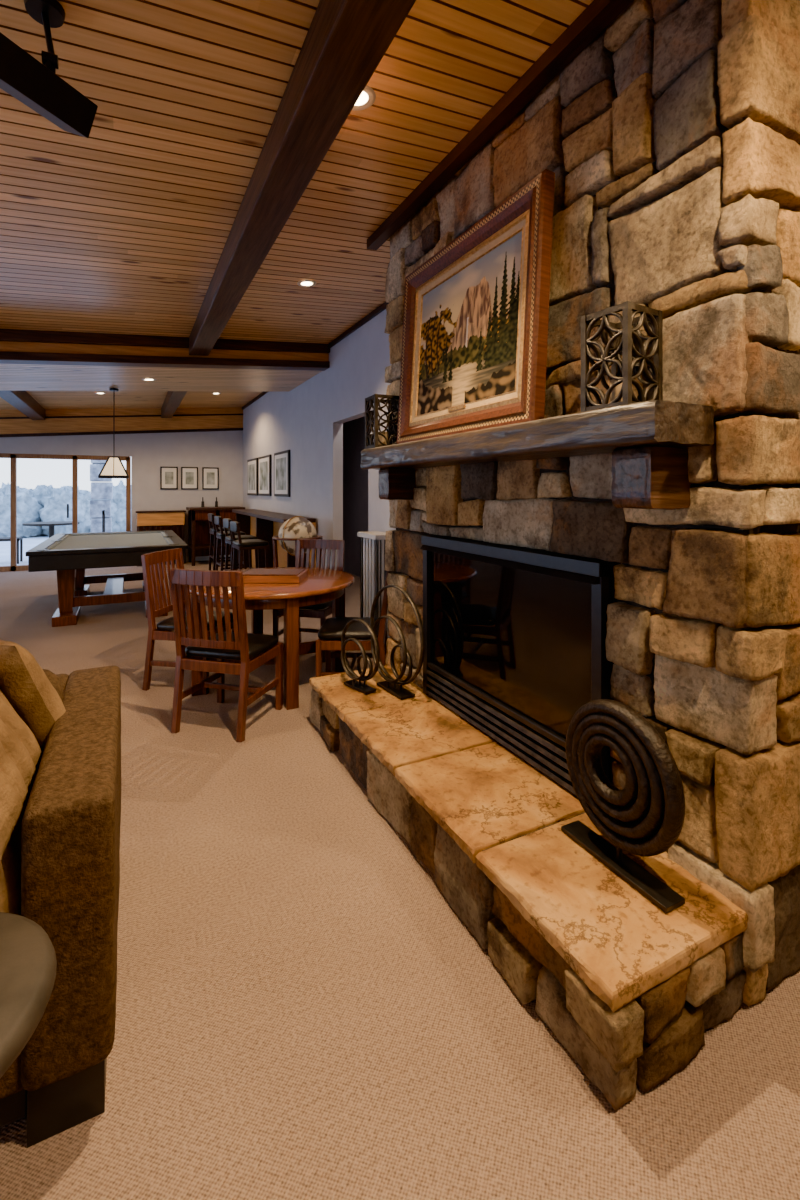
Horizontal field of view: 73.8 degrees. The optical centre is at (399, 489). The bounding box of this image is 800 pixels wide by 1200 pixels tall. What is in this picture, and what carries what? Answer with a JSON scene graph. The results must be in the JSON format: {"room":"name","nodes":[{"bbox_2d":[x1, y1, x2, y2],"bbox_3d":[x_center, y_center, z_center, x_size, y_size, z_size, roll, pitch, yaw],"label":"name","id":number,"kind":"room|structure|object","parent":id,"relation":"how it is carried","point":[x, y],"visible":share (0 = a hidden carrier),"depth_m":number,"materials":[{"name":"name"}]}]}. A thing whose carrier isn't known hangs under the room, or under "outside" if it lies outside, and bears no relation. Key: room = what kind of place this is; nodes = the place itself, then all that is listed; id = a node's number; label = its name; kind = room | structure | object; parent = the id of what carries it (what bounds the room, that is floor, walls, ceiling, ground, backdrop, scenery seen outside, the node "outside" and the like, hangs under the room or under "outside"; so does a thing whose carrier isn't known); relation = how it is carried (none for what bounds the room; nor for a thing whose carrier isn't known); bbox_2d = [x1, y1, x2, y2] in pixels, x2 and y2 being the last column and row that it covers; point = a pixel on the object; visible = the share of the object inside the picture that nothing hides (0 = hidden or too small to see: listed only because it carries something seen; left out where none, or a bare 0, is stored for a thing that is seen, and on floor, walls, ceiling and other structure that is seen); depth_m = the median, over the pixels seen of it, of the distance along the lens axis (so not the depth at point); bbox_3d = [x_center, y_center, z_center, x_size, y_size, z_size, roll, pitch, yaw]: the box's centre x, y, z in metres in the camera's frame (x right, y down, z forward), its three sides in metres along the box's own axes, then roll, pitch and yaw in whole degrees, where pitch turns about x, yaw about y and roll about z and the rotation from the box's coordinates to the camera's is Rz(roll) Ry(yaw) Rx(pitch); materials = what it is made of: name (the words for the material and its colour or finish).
{"room":"recreation room","nodes":[
{"label":"recreation room","id":0,"kind":"room"},
{"bbox_2d":[0,431,242,555],"bbox_3d":[-5.540,-0.230,9.815,9.000,3.260,0.120,0,0,-27],"label":"wall","id":1,"kind":"structure","parent":0,"point":[223,450],"depth_m":10.26,"materials":[{"name":"white paint"}]},
{"bbox_2d":[0,453,130,571],"bbox_3d":[-6.688,0.385,9.205,3.640,2.030,0.110,0,0,-27],"label":"door","id":2,"kind":"structure","parent":1,"relation":"in","point":[13,457],"depth_m":9.40,"materials":[{"name":"brown wood"}]},
{"bbox_2d":[0,407,242,436],"bbox_3d":[-6.362,-1.172,9.303,7.070,1.036,0.050,0,0,-27],"label":"trim","id":3,"kind":"structure","parent":1,"relation":"attached to","point":[57,422],"depth_m":9.86,"materials":[{"name":"brown wood"}]},
{"bbox_2d":[160,466,177,488],"bbox_3d":[-4.454,-0.230,10.282,0.310,0.440,0.029,0,0,-27],"label":"framed picture","id":4,"kind":"object","parent":1,"relation":"attached to","point":[168,475],"visible":1,"depth_m":10.27},
{"bbox_2d":[181,467,197,488],"bbox_3d":[-4.124,-0.230,10.449,0.310,0.440,0.029,0,0,-27],"label":"framed picture","id":5,"kind":"object","parent":1,"relation":"attached to","point":[189,475],"visible":1,"depth_m":10.44},
{"bbox_2d":[186,555,229,561],"bbox_3d":[-4.126,1.350,10.454,2.000,0.100,0.020,0,0,-27],"label":"baseboard","id":6,"kind":"structure","parent":1,"relation":"attached to","point":[198,558],"depth_m":10.54,"materials":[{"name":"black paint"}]},
{"bbox_2d":[202,467,218,489],"bbox_3d":[-3.776,-0.230,10.626,0.310,0.440,0.029,0,0,-27],"label":"framed picture","id":7,"kind":"object","parent":1,"relation":"attached to","point":[210,475],"visible":1,"depth_m":10.61},
{"bbox_2d":[0,364,320,391],"bbox_3d":[-4.401,-1.271,5.437,7.050,0.816,1.560,0,0,-27],"label":"soffit","id":8,"kind":"structure","parent":0,"point":[13,377],"depth_m":6.16,"materials":[{"name":"white paint"}]},
{"bbox_2d":[98,388,128,478],"bbox_3d":[-3.500,-0.692,6.522,0.329,1.093,0.329,0,0,-27],"label":"pendant lamp","id":9,"kind":"object","parent":8,"relation":"hanging from","point":[113,467],"visible":1,"depth_m":6.45,"materials":[{"name":"white metal"}]},
{"bbox_2d":[142,378,155,380],"bbox_3d":[-2.898,-1.274,6.155,0.151,0.019,0.151,0,0,-33],"label":"recessed light","id":10,"kind":"object","parent":8,"relation":"attached to","point":[144,379],"visible":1,"depth_m":6.15,"materials":[{"name":"white paint"}]},
{"bbox_2d":[232,509,315,567],"bbox_3d":[-2.024,0.875,8.056,0.400,1.050,3.600,0,0,-27],"label":"bar counter","id":11,"kind":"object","parent":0,"point":[264,525],"depth_m":8.04,"materials":[{"name":"brown wood"}]},
{"bbox_2d":[0,0,592,409],"bbox_3d":[-2.210,-1.544,3.252,9.000,0.840,14.800,0,0,-27],"label":"ceiling","id":12,"kind":"structure","parent":0,"point":[125,227],"depth_m":2.49,"materials":[{"name":"brown wood"}]},
{"bbox_2d":[0,391,44,419],"bbox_3d":[-5.522,-1.315,7.756,0.190,0.202,3.570,0,0,-27],"label":"ceiling beam","id":13,"kind":"structure","parent":12,"relation":"attached to","point":[22,401],"depth_m":7.80,"materials":[{"name":"brown wood"}]},
{"bbox_2d":[0,0,97,137],"bbox_3d":[-1.219,-1.319,1.272,0.841,0.361,0.778,0,0,-27],"label":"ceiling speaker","id":14,"kind":"object","parent":12,"relation":"hanging from","point":[35,84],"depth_m":1.61},
{"bbox_2d":[0,329,329,370],"bbox_3d":[-4.001,-1.268,4.642,7.065,0.837,0.200,0,0,-27],"label":"ceiling beam","id":15,"kind":"structure","parent":12,"relation":"attached to","point":[17,346],"depth_m":5.32,"materials":[{"name":"brown wood"}]},
{"bbox_2d":[161,391,186,417],"bbox_3d":[-3.693,-1.479,8.684,0.190,0.202,3.570,0,0,-27],"label":"ceiling beam","id":16,"kind":"structure","parent":12,"relation":"attached to","point":[173,399],"depth_m":8.61,"materials":[{"name":"brown wood"}]},
{"bbox_2d":[189,0,415,355],"bbox_3d":[0.037,-1.479,1.331,0.190,0.202,9.340,0,0,-27],"label":"ceiling beam","id":17,"kind":"structure","parent":12,"relation":"attached to","point":[345,41],"depth_m":2.08,"materials":[{"name":"brown wood"}]},
{"bbox_2d":[297,280,316,286],"bbox_3d":[-0.731,-1.619,4.182,0.151,0.019,0.151,0,0,-20],"label":"recessed light","id":18,"kind":"object","parent":12,"relation":"in","point":[303,283],"visible":1,"depth_m":4.18,"materials":[{"name":"white paint"}]},
{"bbox_2d":[352,85,375,110],"bbox_3d":[-0.174,-1.585,2.155,0.151,0.019,0.151,0,0,-20],"label":"recessed light","id":19,"kind":"object","parent":12,"relation":"in","point":[366,99],"visible":0.42,"depth_m":2.17,"materials":[{"name":"white paint"}]},
{"bbox_2d":[243,309,395,569],"bbox_3d":[-1.324,-0.160,7.318,0.120,3.120,8.150,0,0,-27],"label":"wall","id":20,"kind":"structure","parent":0,"point":[307,420],"depth_m":6.35,"materials":[{"name":"white paint"}]},
{"bbox_2d":[247,458,257,495],"bbox_3d":[-2.762,-0.240,9.980,0.034,0.680,0.860,0,0,-27],"label":"framed picture","id":21,"kind":"object","parent":20,"relation":"attached to","point":[252,464],"visible":0.95,"depth_m":9.90},
{"bbox_2d":[258,454,271,495],"bbox_3d":[-2.310,-0.240,9.088,0.034,0.680,0.860,0,0,-27],"label":"framed picture","id":22,"kind":"object","parent":20,"relation":"attached to","point":[264,462],"visible":1,"depth_m":8.96},
{"bbox_2d":[274,450,289,496],"bbox_3d":[-1.790,-0.240,8.063,0.034,0.680,0.860,0,0,-27],"label":"framed picture","id":23,"kind":"object","parent":20,"relation":"attached to","point":[281,459],"visible":1,"depth_m":7.96},
{"bbox_2d":[242,302,388,409],"bbox_3d":[-1.414,-1.662,7.328,0.030,0.049,7.950,0,0,-27],"label":"trim","id":24,"kind":"structure","parent":20,"relation":"attached to","point":[382,307],"depth_m":5.47,"materials":[{"name":"brown wood"}]},
{"bbox_2d":[367,0,633,249],"bbox_3d":[1.458,-1.704,2.960,2.520,0.263,2.440,0,0,-27],"label":"trim","id":25,"kind":"structure","parent":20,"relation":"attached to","point":[599,14],"depth_m":2.19,"materials":[{"name":"brown wood"}]},
{"bbox_2d":[343,416,367,576],"bbox_3d":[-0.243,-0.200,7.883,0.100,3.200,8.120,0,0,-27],"label":"door","id":26,"kind":"structure","parent":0,"point":[355,479],"depth_m":8.81,"materials":[{"name":"black wood"}]},
{"bbox_2d":[0,559,799,1199],"bbox_3d":[-2.210,1.440,3.252,9.000,0.080,14.800,0,0,-27],"label":"floor","id":27,"kind":"structure","parent":0,"point":[303,1012],"depth_m":1.38,"materials":[{"name":"carpet"}]},
{"bbox_2d":[0,912,56,1077],"bbox_3d":[-0.774,1.095,0.796,0.440,0.610,0.440,0,0,-27],"label":"side table","id":28,"kind":"object","parent":27,"relation":"on","point":[28,961],"visible":1,"depth_m":0.86,"materials":[{"name":"stone"}]},
{"bbox_2d":[0,666,120,1147],"bbox_3d":[-1.784,0.982,1.161,2.076,0.837,1.042,0,0,-27],"label":"sofa","id":29,"kind":"object","parent":27,"relation":"on","point":[70,848],"visible":0.85,"depth_m":1.16,"materials":[{"name":"brown fabric"}]},
{"bbox_2d":[0,690,41,914],"bbox_3d":[-1.050,0.675,1.306,0.312,0.529,0.624,0,0,-35],"label":"throw pillow","id":30,"kind":"object","parent":29,"relation":"on","point":[20,751],"visible":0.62,"depth_m":1.24,"materials":[{"name":"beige fabric"}]},
{"bbox_2d":[0,640,65,753],"bbox_3d":[-1.208,0.635,1.629,0.420,0.417,0.254,0,0,23],"label":"throw pillow","id":31,"kind":"object","parent":29,"relation":"on","point":[23,681],"visible":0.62,"depth_m":1.52,"materials":[{"name":"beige fabric"}]},
{"bbox_2d":[25,530,187,626],"bbox_3d":[-3.522,0.998,6.578,1.470,0.804,2.440,0,0,-27],"label":"pool table","id":32,"kind":"object","parent":27,"relation":"on","point":[69,555],"visible":0.9,"depth_m":5.74,"materials":[{"name":"wood"}]},
{"bbox_2d":[136,510,185,566],"bbox_3d":[-4.502,0.895,10.034,0.850,1.010,0.310,0,0,-27],"label":"sideboard","id":33,"kind":"object","parent":27,"relation":"on","point":[174,520],"visible":0.47,"depth_m":9.96,"materials":[{"name":"brown wood"}]},
{"bbox_2d":[141,548,233,694],"bbox_3d":[-1.536,0.927,3.911,0.515,0.949,0.460,0,0,10],"label":"dining chair","id":34,"kind":"object","parent":27,"relation":"on","point":[164,630],"visible":0.59,"depth_m":3.78,"materials":[{"name":"brown wood"}]},
{"bbox_2d":[186,506,244,565],"bbox_3d":[-3.564,0.865,10.297,1.000,1.070,0.690,0,0,-27],"label":"bar counter","id":35,"kind":"object","parent":27,"relation":"on","point":[198,523],"visible":0.54,"depth_m":10.16,"materials":[{"name":"brown wood"}]},
{"bbox_2d":[207,513,237,570],"bbox_3d":[-2.940,0.893,8.824,0.411,1.016,0.412,0,0,-30],"label":"bar stool","id":36,"kind":"object","parent":27,"relation":"on","point":[210,515],"visible":0.61,"depth_m":8.71,"materials":[{"name":"black leather"}]},
{"bbox_2d":[170,568,282,741],"bbox_3d":[-1.040,0.927,3.231,0.460,0.949,0.515,0,0,15],"label":"dining chair","id":37,"kind":"object","parent":27,"relation":"on","point":[243,646],"visible":1,"depth_m":3.06,"materials":[{"name":"brown wood"}]},
{"bbox_2d":[214,516,246,570],"bbox_3d":[-2.551,0.893,8.012,0.411,1.016,0.412,0,0,-30],"label":"bar stool","id":38,"kind":"object","parent":27,"relation":"on","point":[220,534],"visible":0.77,"depth_m":7.92,"materials":[{"name":"black leather"}]},
{"bbox_2d":[222,518,257,570],"bbox_3d":[-2.166,0.893,7.255,0.411,1.016,0.412,0,0,-30],"label":"bar stool","id":39,"kind":"object","parent":27,"relation":"on","point":[226,522],"visible":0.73,"depth_m":7.18,"materials":[{"name":"black leather"}]},
{"bbox_2d":[230,521,268,569],"bbox_3d":[-1.867,0.893,6.621,0.411,1.016,0.412,0,0,-30],"label":"bar stool","id":40,"kind":"object","parent":27,"relation":"on","point":[245,544],"visible":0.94,"depth_m":6.50,"materials":[{"name":"black leather"}]},
{"bbox_2d":[189,567,353,709],"bbox_3d":[-0.935,1.025,3.899,1.200,0.750,1.200,0,0,-27],"label":"round dining table","id":41,"kind":"object","parent":27,"relation":"on","point":[321,585],"visible":0.51,"depth_m":3.51,"materials":[{"name":"brown wood"}]},
{"bbox_2d":[243,569,307,582],"bbox_3d":[-0.917,0.620,3.863,0.440,0.058,0.320,0,0,2],"label":"game box","id":42,"kind":"object","parent":41,"relation":"on","point":[252,575],"visible":0.82,"depth_m":3.72,"materials":[{"name":"brown wood"}]},
{"bbox_2d":[272,516,322,617],"bbox_3d":[-1.135,0.844,5.906,0.550,1.114,0.550,0,0,34],"label":"globe","id":43,"kind":"object","parent":27,"relation":"on","point":[295,528],"visible":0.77,"depth_m":5.76,"materials":[{"name":"brown wood"}]},
{"bbox_2d":[273,539,344,661],"bbox_3d":[-0.774,0.927,4.629,0.460,0.949,0.515,0,0,14],"label":"dining chair","id":44,"kind":"object","parent":27,"relation":"on","point":[315,611],"visible":0.43,"depth_m":4.79,"materials":[{"name":"brown wood"}]},
{"bbox_2d":[316,571,390,676],"bbox_3d":[-0.288,0.927,3.692,0.515,0.949,0.460,0,0,1],"label":"dining chair","id":45,"kind":"object","parent":27,"relation":"on","point":[330,632],"visible":0.57,"depth_m":3.48,"materials":[{"name":"brown wood"}]},
{"bbox_2d":[358,531,390,640],"bbox_3d":[-0.206,0.890,4.695,0.200,1.020,0.400,0,0,-27],"label":"pedestal","id":46,"kind":"object","parent":27,"relation":"on","point":[372,543],"visible":0.38,"depth_m":4.63,"materials":[{"name":"white paint"}]},
{"bbox_2d":[309,0,799,1109],"bbox_3d":[1.271,-0.200,2.853,2.955,3.200,2.301,0,0,-27],"label":"stone fireplace","id":47,"kind":"object","parent":27,"relation":"on","point":[644,556],"visible":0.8,"depth_m":1.61,"materials":[{"name":"brown stone"}]},
{"bbox_2d":[341,619,379,693],"bbox_3d":[-0.230,0.923,3.011,0.077,0.387,0.344,0,0,-41],"label":"ring sculpture","id":48,"kind":"object","parent":47,"relation":"on","point":[359,686],"visible":1,"depth_m":2.98,"materials":[{"name":"black metal"}]},
{"bbox_2d":[365,394,398,448],"bbox_3d":[-0.099,-0.394,3.134,0.168,0.305,0.168,0,0,-24],"label":"metal lantern","id":49,"kind":"object","parent":47,"relation":"on","point":[382,438],"visible":0.91,"depth_m":3.09,"materials":[{"name":"metal"}]},
{"bbox_2d":[370,585,424,699],"bbox_3d":[-0.026,0.824,2.969,0.090,0.587,0.544,0,0,-33],"label":"ring sculpture","id":50,"kind":"object","parent":47,"relation":"on","point":[391,685],"visible":0.98,"depth_m":2.91,"materials":[{"name":"black metal"}]},
{"bbox_2d":[397,169,554,443],"bbox_3d":[0.279,-0.717,2.474,0.110,0.951,1.120,0,0,-27],"label":"framed painting","id":51,"kind":"object","parent":47,"relation":"on","point":[476,312],"visible":1,"depth_m":2.32,"materials":[{"name":"brown wood"}]},
{"bbox_2d":[581,301,662,411],"bbox_3d":[0.686,-0.394,1.654,0.168,0.305,0.168,0,0,-31],"label":"metal lantern","id":52,"kind":"object","parent":47,"relation":"on","point":[621,334],"visible":0.93,"depth_m":1.62,"materials":[{"name":"charcoal metal"},{"name":"glass"}]},
{"bbox_2d":[561,699,684,912],"bbox_3d":[0.653,0.876,1.587,0.076,0.483,0.407,0,0,-27],"label":"disc sculpture","id":53,"kind":"object","parent":47,"relation":"on","point":[644,818],"visible":1,"depth_m":1.53,"materials":[{"name":"black metal"}]},
{"label":"outside","id":54,"kind":"structure","parent":0,"visible":0},
{"bbox_2d":[0,535,48,565],"bbox_3d":[-3.393,1.540,6.689,80.000,0.120,75.000,0,0,-27],"label":"ground","id":55,"kind":"structure","parent":54,"point":[29,543],"depth_m":13.72,"materials":[{"name":"white snow"}]},
{"bbox_2d":[0,537,22,563],"bbox_3d":[-7.934,0.960,10.776,0.440,1.040,0.440,0,0,-27],"label":"patio chair","id":56,"kind":"object","parent":55,"relation":"on","point":[20,539],"visible":0.86,"depth_m":10.80,"materials":[{"name":"metal"}]},
{"bbox_2d":[22,521,79,537],"bbox_3d":[-7.265,1.080,11.116,1.000,0.800,1.000,0,0,-27],"label":"patio table","id":57,"kind":"object","parent":55,"relation":"on","point":[51,524],"visible":0.73,"depth_m":10.94,"materials":[{"name":"metal"}]},
{"bbox_2d":[0,480,125,537],"bbox_3d":[-10.668,0.894,18.009,13.032,2.489,3.540,0,0,-27],"label":"trees","id":58,"kind":"object","parent":55,"relation":"on","point":[43,503],"visible":0.2,"depth_m":16.64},
{"bbox_2d":[90,460,112,532],"bbox_3d":[-7.064,0.020,12.620,0.460,2.920,0.500,0,0,-27],"label":"stone pillar","id":59,"kind":"structure","parent":55,"relation":"on","point":[101,488],"depth_m":12.38,"materials":[{"name":"grey stone"}]},
{"bbox_2d":[102,510,104,531],"bbox_3d":[-6.596,0.960,11.455,0.440,1.040,0.440,0,0,-27],"label":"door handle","id":60,"kind":"object","parent":55,"relation":"on","point":[103,511],"visible":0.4,"depth_m":11.35,"materials":[{"name":"metal"}]}
]}

